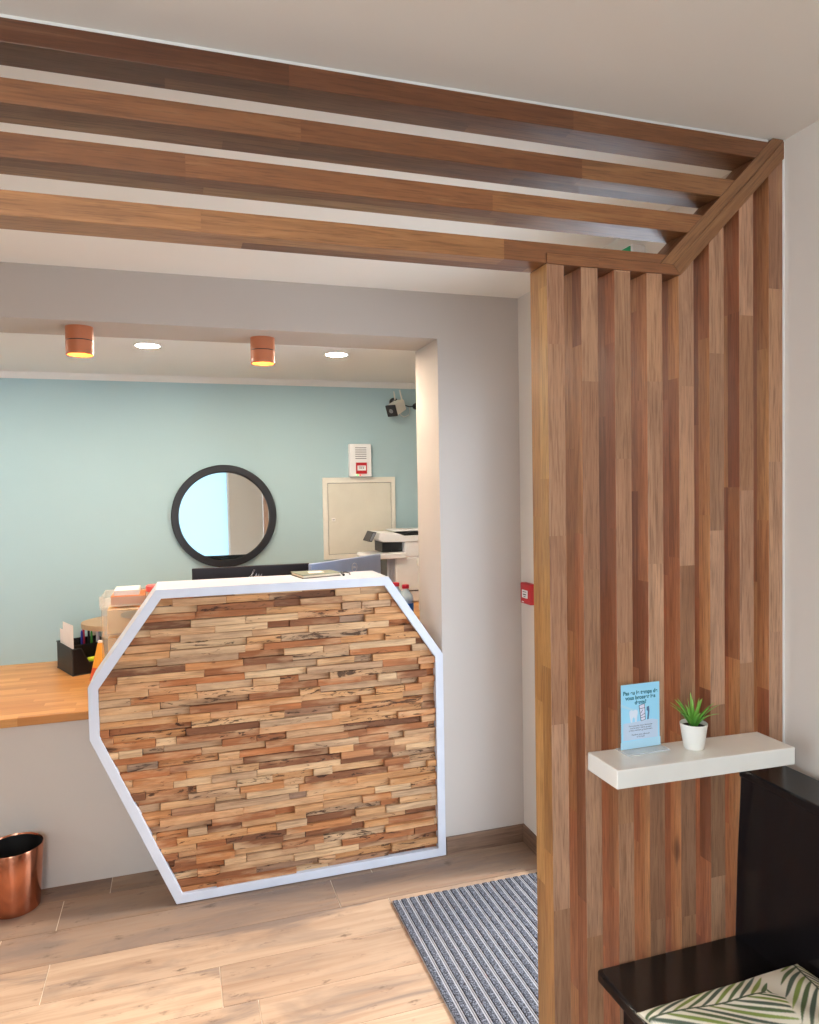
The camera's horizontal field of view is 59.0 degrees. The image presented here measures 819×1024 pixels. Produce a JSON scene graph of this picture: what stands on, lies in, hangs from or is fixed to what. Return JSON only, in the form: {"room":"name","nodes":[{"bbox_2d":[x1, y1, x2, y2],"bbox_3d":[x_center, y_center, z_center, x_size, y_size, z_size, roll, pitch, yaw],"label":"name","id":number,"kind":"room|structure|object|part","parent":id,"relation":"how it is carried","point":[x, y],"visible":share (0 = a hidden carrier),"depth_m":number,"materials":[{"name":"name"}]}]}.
{"room":"lobby","nodes":[
{"label":"lobby","id":0,"kind":"room"},
{"bbox_2d":[0,719,157,888],"bbox_3d":[-1.246,1.181,3.038,2.728,0.685,0.055,-2,2,-18],"label":"wall","id":1,"kind":"structure","parent":0,"point":[54,784],"depth_m":2.96,"materials":[{"name":"paint"}]},
{"bbox_2d":[0,661,90,728],"bbox_3d":[-1.454,0.812,3.427,2.570,0.035,1.024,-2,2,-18],"label":"countertop","id":2,"kind":"structure","parent":1,"relation":"on","point":[41,692],"depth_m":3.18,"materials":[{"name":"brown wood"}]},
{"bbox_2d":[56,635,107,676],"bbox_3d":[-1.634,0.721,3.656,0.206,0.139,0.255,-3,2,-41],"label":"desk organizer","id":3,"kind":"object","parent":2,"relation":"on","point":[75,660],"visible":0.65,"depth_m":3.58,"materials":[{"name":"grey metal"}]},
{"bbox_2d":[60,628,62,643],"bbox_3d":[-1.736,0.690,3.639,0.004,0.196,0.110,-3,2,-41],"label":"envelope","id":4,"kind":"object","parent":3,"relation":"in","point":[61,630],"visible":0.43,"depth_m":3.66,"materials":[{"name":"paper"}]},
{"bbox_3d":[-1.709,0.726,3.591,0.002,0.135,0.250,-3,2,-41],"label":"panel","id":5,"kind":"part","parent":3,"relation":"part of","materials":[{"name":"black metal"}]},
{"bbox_2d":[63,622,73,668],"bbox_3d":[-1.679,0.669,3.565,0.003,0.241,0.157,-3,2,-41],"label":"card","id":6,"kind":"object","parent":3,"relation":"in","point":[68,640],"visible":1,"depth_m":3.56,"materials":[{"name":"paper"}]},
{"bbox_3d":[-1.552,0.727,3.563,0.200,0.130,0.002,-3,2,-41],"label":"panel","id":7,"kind":"part","parent":3,"relation":"part of","materials":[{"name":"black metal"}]},
{"bbox_2d":[82,629,84,643],"bbox_3d":[-1.647,0.683,3.664,0.012,0.205,0.011,-2,2,-18],"label":"pen","id":8,"kind":"object","parent":3,"relation":"in","point":[82,629],"visible":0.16,"depth_m":3.66,"materials":[{"name":"red plastic"}]},
{"bbox_2d":[90,631,92,650],"bbox_3d":[-1.620,0.695,3.691,0.011,0.180,0.011,-2,2,-18],"label":"pen","id":9,"kind":"object","parent":3,"relation":"in","point":[91,633],"visible":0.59,"depth_m":3.69,"materials":[{"name":"green plastic"}]},
{"bbox_3d":[-1.571,0.763,3.620,0.097,0.046,0.094,-2,2,-18],"label":"sticky notes","id":10,"kind":"object","parent":3,"relation":"in","visible":0},
{"bbox_2d":[87,654,106,661],"bbox_3d":[-1.554,0.727,3.616,0.024,0.024,0.108,1,2,42],"label":"highlighter","id":11,"kind":"object","parent":10,"relation":"on","point":[91,658],"visible":0.21,"depth_m":3.58,"materials":[{"name":"yellow plastic"}]},
{"bbox_2d":[81,616,107,636],"bbox_3d":[-1.419,0.668,3.754,0.515,0.230,0.370,-2,2,-18],"label":"shelf","id":12,"kind":"object","parent":2,"relation":"on","point":[98,623],"visible":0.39,"depth_m":3.63,"materials":[{"name":"beige wood"}]},
{"bbox_2d":[90,640,104,680],"bbox_3d":[-1.476,0.701,3.432,0.080,0.187,0.060,-2,2,-18],"label":"glue bottle","id":13,"kind":"object","parent":2,"relation":"on","point":[99,654],"visible":0.7,"depth_m":3.42,"materials":[{"name":"plastic"}]},
{"bbox_2d":[121,610,136,617],"bbox_3d":[-1.218,0.574,3.263,0.298,0.443,0.281,-2,2,-18],"label":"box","id":14,"kind":"object","parent":2,"relation":"on","point":[127,614],"visible":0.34,"depth_m":3.12,"materials":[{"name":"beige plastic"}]},
{"bbox_2d":[108,633,120,651],"bbox_3d":[-1.215,0.598,3.261,0.246,0.115,0.220,-2,2,-18],"label":"folder","id":15,"kind":"object","parent":14,"relation":"in","point":[112,639],"visible":0.14,"depth_m":3.12,"materials":[{"name":"beige cardboard"}]},
{"bbox_2d":[107,603,141,633],"bbox_3d":[-1.217,0.468,3.257,0.246,0.105,0.220,-2,2,-18],"label":"folder","id":16,"kind":"object","parent":14,"relation":"in","point":[116,624],"visible":0.38,"depth_m":3.13,"materials":[{"name":"beige cardboard"}]},
{"bbox_2d":[111,589,145,604],"bbox_3d":[-1.252,0.380,3.233,0.138,0.038,0.180,-2,2,-18],"label":"folder","id":17,"kind":"object","parent":14,"relation":"in","point":[123,599],"visible":0.69,"depth_m":3.15,"materials":[{"name":"orange cardboard"}]},
{"bbox_2d":[114,585,140,595],"bbox_3d":[-1.258,0.350,3.230,0.103,0.022,0.160,-2,2,-18],"label":"paper stack","id":18,"kind":"object","parent":17,"relation":"on","point":[119,590],"visible":1,"depth_m":3.17,"materials":[{"name":"white paper"}]},
{"bbox_2d":[146,584,155,595],"bbox_3d":[-1.151,0.362,3.265,0.071,0.068,0.071,-2,2,-18],"label":"jar","id":19,"kind":"object","parent":14,"relation":"on","point":[149,587],"visible":0.25,"depth_m":3.23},
{"bbox_3d":[-1.152,0.342,3.264,0.071,0.028,0.071,-2,2,-18],"label":"lid","id":20,"kind":"part","parent":19,"relation":"part of","materials":[{"name":"red plastic"}]},
{"bbox_2d":[192,563,308,579],"bbox_3d":[-0.742,0.518,3.438,0.545,0.528,0.170,-2,2,-18],"label":"monitor","id":21,"kind":"object","parent":2,"relation":"on","point":[275,569],"visible":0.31,"depth_m":3.41,"materials":[{"name":"plastic"}]},
{"bbox_2d":[308,554,380,573],"bbox_3d":[-0.308,0.500,3.582,0.170,0.540,0.549,0,2,33],"label":"monitor","id":22,"kind":"object","parent":2,"relation":"on","point":[368,562],"visible":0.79,"depth_m":3.59,"materials":[{"name":"plastic"}]},
{"bbox_2d":[0,332,415,382],"bbox_3d":[-1.377,-0.776,3.477,4.150,0.101,1.100,-2,2,-18],"label":"ceiling","id":23,"kind":"structure","parent":0,"point":[18,351],"depth_m":3.51,"materials":[{"name":"white paint"}]},
{"bbox_2d":[133,343,161,348],"bbox_3d":[-1.130,-0.717,3.122,0.120,0.003,0.120,-2,2,-18],"label":"recessed light","id":24,"kind":"object","parent":23,"relation":"in","point":[139,345],"visible":1,"depth_m":3.12,"materials":[{"name":"white plastic"}]},
{"bbox_2d":[136,344,158,347],"bbox_3d":[-1.130,-0.717,3.122,0.098,0.002,0.098,0,2,23],"label":"diffuser","id":25,"kind":"object","parent":24,"relation":"attached to","point":[137,345],"depth_m":3.12,"materials":[{"name":"beige plastic"}]},
{"bbox_2d":[324,352,348,356],"bbox_3d":[-0.343,-0.739,3.401,0.120,0.003,0.120,-2,2,-18],"label":"recessed light","id":26,"kind":"object","parent":23,"relation":"in","point":[329,354],"visible":1,"depth_m":3.39,"materials":[{"name":"white plastic"}]},
{"bbox_2d":[327,353,345,356],"bbox_3d":[-0.343,-0.740,3.401,0.098,0.002,0.098,0,2,23],"label":"diffuser","id":27,"kind":"object","parent":26,"relation":"attached to","point":[328,354],"depth_m":3.40,"materials":[{"name":"beige plastic"}]},
{"bbox_2d":[0,378,417,665],"bbox_3d":[-1.510,0.378,3.990,4.150,2.237,0.100,-2,2,-18],"label":"wall","id":28,"kind":"structure","parent":0,"point":[92,472],"depth_m":3.93,"materials":[{"name":"teal paint"}]},
{"bbox_2d":[0,371,415,388],"bbox_3d":[-1.557,-0.720,3.877,4.050,0.032,0.030,-2,2,-18],"label":"trim","id":29,"kind":"structure","parent":28,"relation":"attached to","point":[3,374],"depth_m":4.00,"materials":[{"name":"white paint"}]},
{"bbox_2d":[171,465,275,566],"bbox_3d":[-1.038,0.023,4.066,0.574,0.574,0.028,-2,2,-18],"label":"round mirror","id":30,"kind":"object","parent":28,"relation":"attached to","point":[222,515],"visible":1,"depth_m":4.06,"materials":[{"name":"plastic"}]},
{"bbox_2d":[322,477,395,559],"bbox_3d":[-0.295,0.035,4.311,0.443,0.482,0.018,-2,2,-18],"label":"electrical panel","id":31,"kind":"object","parent":28,"relation":"attached to","point":[353,507],"visible":0.84,"depth_m":4.30,"materials":[{"name":"white metal"}]},
{"bbox_2d":[348,444,371,476],"bbox_3d":[-0.292,-0.305,4.281,0.131,0.193,0.058,-2,2,-18],"label":"fire alarm","id":32,"kind":"object","parent":28,"relation":"attached to","point":[359,455],"visible":1,"depth_m":4.26,"materials":[{"name":"white plastic"}]},
{"bbox_2d":[385,390,409,416],"bbox_3d":[-0.078,-0.644,4.313,0.110,0.161,0.207,0,2,17],"label":"security camera","id":33,"kind":"object","parent":28,"relation":"attached to","point":[396,407],"visible":1,"depth_m":4.25,"materials":[{"name":"plastic"}]},
{"bbox_2d":[0,262,523,836],"bbox_3d":[-1.006,0.297,2.911,3.854,2.452,0.299,-2,2,-18],"label":"wall","id":34,"kind":"structure","parent":0,"point":[465,346],"depth_m":3.15,"materials":[{"name":"beige paint"}]},
{"bbox_2d":[65,324,93,357],"bbox_3d":[-1.260,-0.653,2.766,0.100,0.106,0.100,-2,2,-18],"label":"ceiling spotlight","id":35,"kind":"object","parent":34,"relation":"attached to","point":[79,339],"visible":1,"depth_m":2.73,"materials":[{"name":"orange metal"}]},
{"bbox_2d":[250,336,274,365],"bbox_3d":[-0.613,-0.672,3.022,0.100,0.106,0.100,-2,2,-18],"label":"ceiling spotlight","id":36,"kind":"object","parent":34,"relation":"attached to","point":[262,348],"visible":1,"depth_m":2.98,"materials":[{"name":"orange metal"}]},
{"bbox_2d":[446,823,524,854],"bbox_3d":[0.341,1.452,3.214,0.377,0.078,0.011,-2,2,-18],"label":"baseboard","id":37,"kind":"structure","parent":34,"relation":"attached to","point":[495,837],"depth_m":3.20,"materials":[{"name":"brown wood"}]},
{"bbox_2d":[0,842,536,1023],"bbox_3d":[-0.467,1.593,1.259,4.400,0.050,6.400,-2,2,-18],"label":"floor","id":38,"kind":"structure","parent":0,"point":[336,949],"depth_m":2.52,"materials":[{"name":"brown wood"}]},
{"bbox_2d":[0,832,43,919],"bbox_3d":[-1.533,1.413,2.810,0.210,0.245,0.210,-2,2,-18],"label":"waste bin","id":39,"kind":"object","parent":38,"relation":"on","point":[21,854],"visible":1,"depth_m":2.76,"materials":[{"name":"orange metal"}]},
{"bbox_2d":[88,571,445,903],"bbox_3d":[-0.561,0.896,3.038,1.408,1.231,0.264,-2,2,-18],"label":"reception desk","id":40,"kind":"object","parent":38,"relation":"on","point":[253,733],"visible":1,"depth_m":2.92,"materials":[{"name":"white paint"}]},
{"bbox_2d":[291,570,340,578],"bbox_3d":[-0.404,0.267,3.131,0.176,0.016,0.167,-2,2,-27],"label":"notebook","id":41,"kind":"object","parent":40,"relation":"on","point":[314,573],"visible":1,"depth_m":3.09,"materials":[{"name":"paper"}]},
{"bbox_2d":[414,602,419,620],"bbox_3d":[0.184,0.990,4.026,0.730,0.955,0.897,-2,2,-18],"label":"base cabinet","id":42,"kind":"object","parent":38,"relation":"on","point":[416,604],"visible":0.02,"depth_m":3.83,"materials":[{"name":"brown wood"}]},
{"bbox_2d":[357,528,418,601],"bbox_3d":[0.082,0.301,4.212,0.749,0.409,0.252,-2,2,-18],"label":"printer","id":43,"kind":"object","parent":42,"relation":"on","point":[398,550],"visible":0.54,"depth_m":4.08,"materials":[{"name":"white plastic"}]},
{"bbox_3d":[-0.223,0.135,4.047,0.046,0.056,0.130,-2,2,-18],"label":"control panel","id":44,"kind":"part","parent":43,"relation":"part of","materials":[{"name":"plastic"}]},
{"bbox_2d":[357,551,405,558],"bbox_3d":[-0.164,0.243,4.127,0.232,0.032,0.220,-2,2,-18],"label":"tray","id":45,"kind":"object","parent":43,"relation":"on","point":[384,554],"depth_m":4.05,"materials":[{"name":"white plastic"}]},
{"bbox_3d":[0.157,0.097,4.263,0.565,0.008,0.190,-2,2,-18],"label":"feeder lid","id":46,"kind":"part","parent":43,"relation":"part of","materials":[{"name":"white plastic"}]},
{"bbox_2d":[393,582,400,592],"bbox_3d":[-0.068,0.442,3.669,0.078,0.170,0.078,-2,2,-18],"label":"bottle","id":47,"kind":"object","parent":42,"relation":"on","point":[396,584],"visible":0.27,"depth_m":3.65,"materials":[{"name":"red plastic"}]},
{"bbox_2d":[400,584,413,611],"bbox_3d":[-0.018,0.444,3.585,0.078,0.170,0.078,-2,2,-18],"label":"bottle","id":48,"kind":"object","parent":42,"relation":"on","point":[406,594],"visible":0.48,"depth_m":3.56,"materials":[{"name":"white plastic"}]},
{"bbox_2d":[392,872,538,1023],"bbox_3d":[0.406,1.513,2.361,0.631,0.010,1.125,-2,2,-18],"label":"door mat","id":49,"kind":"object","parent":38,"relation":"on","point":[477,943],"visible":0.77,"depth_m":2.52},
{"bbox_2d":[530,141,783,1023],"bbox_3d":[0.609,0.320,1.734,0.648,2.427,0.079,-2,2,-18],"label":"wall","id":50,"kind":"structure","parent":38,"relation":"on","point":[656,388],"depth_m":1.69,"materials":[{"name":"brown wood"}]},
{"bbox_2d":[0,14,768,141],"bbox_3d":[-0.696,-0.856,1.263,3.290,0.011,0.019,-2,2,-18],"label":"trim","id":51,"kind":"structure","parent":50,"relation":"attached to","point":[1,15],"depth_m":1.44,"materials":[{"name":"white paint"}]},
{"bbox_3d":[0.450,-0.556,1.659,0.345,0.022,0.079,-2,2,-18],"label":"plate","id":52,"kind":"part","parent":50,"relation":"part of","materials":[{"name":"brown wood"}]},
{"bbox_2d":[588,732,794,788],"bbox_3d":[0.646,0.562,1.651,0.476,0.051,0.116,-2,2,-18],"label":"floating shelf","id":53,"kind":"object","parent":50,"relation":"attached to","point":[664,762],"visible":1,"depth_m":1.61,"materials":[{"name":"white wood"}]},
{"bbox_2d":[621,681,659,749],"bbox_3d":[0.528,0.464,1.642,0.111,0.153,0.048,-2,2,-18],"label":"sign holder","id":54,"kind":"object","parent":53,"relation":"on","point":[640,717],"visible":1,"depth_m":1.65,"materials":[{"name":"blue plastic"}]},
{"bbox_2d":[629,710,637,722],"bbox_3d":[0.509,0.463,1.643,0.022,0.029,0.001,-2,2,-18],"label":"picture","id":55,"kind":"object","parent":54,"relation":"attached to","point":[633,714],"depth_m":1.64},
{"bbox_3d":[0.527,0.496,1.650,0.092,0.043,0.001,-2,2,-18],"label":"text panel","id":56,"kind":"part","parent":54,"relation":"part of","materials":[{"name":"white paper"}]},
{"bbox_2d":[639,703,645,720],"bbox_3d":[0.530,0.457,1.650,0.018,0.040,0.001,-2,2,-18],"label":"picture","id":57,"kind":"object","parent":54,"relation":"attached to","point":[642,706],"depth_m":1.65,"materials":[{"name":"white"}]},
{"bbox_2d":[673,693,717,750],"bbox_3d":[0.652,0.480,1.654,0.109,0.121,0.118,0,2,21],"label":"potted plant","id":58,"kind":"object","parent":53,"relation":"on","point":[693,727],"visible":1,"depth_m":1.64,"materials":[{"name":"green plant"}]},
{"bbox_3d":[0.652,0.512,1.661,0.061,0.058,0.061,-2,2,-18],"label":"pot","id":59,"kind":"part","parent":58,"relation":"part of","materials":[{"name":"white ceramic"}]},
{"bbox_3d":[0.756,-0.725,1.753,0.457,0.030,0.079,-48,14,-11],"label":"mitre plate","id":60,"kind":"part","parent":50,"relation":"part of","materials":[{"name":"brown wood"}]},
{"bbox_2d":[598,766,818,1023],"bbox_3d":[0.876,1.096,1.109,0.518,0.908,1.316,-2,2,-18],"label":"bench","id":61,"kind":"object","parent":38,"relation":"on","point":[777,893],"visible":0.88,"depth_m":1.64,"materials":[{"name":"black paint"}]},
{"bbox_3d":[0.828,1.070,1.092,0.417,0.030,1.316,-2,2,-18],"label":"seat","id":62,"kind":"part","parent":61,"relation":"part of","materials":[{"name":"black paint"}]},
{"bbox_2d":[637,964,818,1023],"bbox_3d":[0.714,0.983,1.312,0.421,0.109,0.421,-2,2,-18],"label":"cushion","id":63,"kind":"object","parent":61,"relation":"on","point":[790,994],"visible":1,"depth_m":1.40,"materials":[{"name":"fabric"}]},
{"bbox_3d":[1.022,1.079,1.154,0.050,0.835,1.314,-2,2,-18],"label":"backrest","id":64,"kind":"part","parent":61,"relation":"part of","materials":[{"name":"black paint"}]},
{"bbox_3d":[1.059,0.649,1.155,0.119,0.023,1.316,-2,2,-18],"label":"rail","id":65,"kind":"part","parent":61,"relation":"part of","materials":[{"name":"black paint"}]},
{"bbox_2d":[0,0,818,297],"bbox_3d":[-0.426,-0.896,0.648,3.634,0.100,4.341,-2,2,-18],"label":"ceiling","id":66,"kind":"structure","parent":0,"point":[750,68],"depth_m":1.46,"materials":[{"name":"paint"}]},
{"bbox_2d":[0,17,782,272],"bbox_3d":[-0.682,-0.688,1.291,3.324,0.346,0.078,-2,2,-18],"label":"ceiling beams","id":67,"kind":"structure","parent":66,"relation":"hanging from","point":[23,44],"depth_m":1.43,"materials":[{"name":"brown wood"}]},
{"bbox_3d":[0.730,-0.737,1.745,0.480,0.025,0.078,-48,14,-11],"label":"mitre plate","id":68,"kind":"part","parent":67,"relation":"part of","materials":[{"name":"brown wood"}]},
{"bbox_2d":[518,120,818,835],"bbox_3d":[1.163,0.314,1.246,0.120,2.452,4.244,-2,2,-17],"label":"wall","id":69,"kind":"structure","parent":0,"point":[802,148],"depth_m":1.75,"materials":[{"name":"beige paint"}]},
{"bbox_2d":[521,582,533,604],"bbox_3d":[0.514,0.354,3.141,0.034,0.090,0.093,-2,2,-18],"label":"fire alarm","id":70,"kind":"object","parent":69,"relation":"attached to","point":[527,589],"visible":0.91,"depth_m":3.12,"materials":[{"name":"red plastic"}]},
{"bbox_3d":[0.500,0.356,3.138,0.002,0.035,0.051,-2,2,-18],"label":"glass plate","id":71,"kind":"part","parent":70,"relation":"part of","materials":[{"name":"white glass"}]},
{"bbox_2d":[523,825,536,855],"bbox_3d":[0.537,1.449,3.197,0.011,0.078,0.140,-2,2,-17],"label":"baseboard","id":72,"kind":"structure","parent":69,"relation":"attached to","point":[529,838],"depth_m":3.19,"materials":[{"name":"brown wood"}]},
{"bbox_2d":[622,244,644,252],"bbox_3d":[0.693,-0.787,2.405,0.054,0.130,0.220,-2,2,-18],"label":"exit sign","id":73,"kind":"object","parent":69,"relation":"attached to","point":[635,248],"visible":0.13,"depth_m":2.30,"materials":[{"name":"white plastic"}]},
{"bbox_2d":[782,140,784,742],"bbox_3d":[0.919,-0.147,1.793,0.008,1.516,0.019,-2,2,-18],"label":"trim","id":74,"kind":"structure","parent":69,"relation":"attached to","point":[783,160],"depth_m":1.78,"materials":[{"name":"white paint"}]}
]}

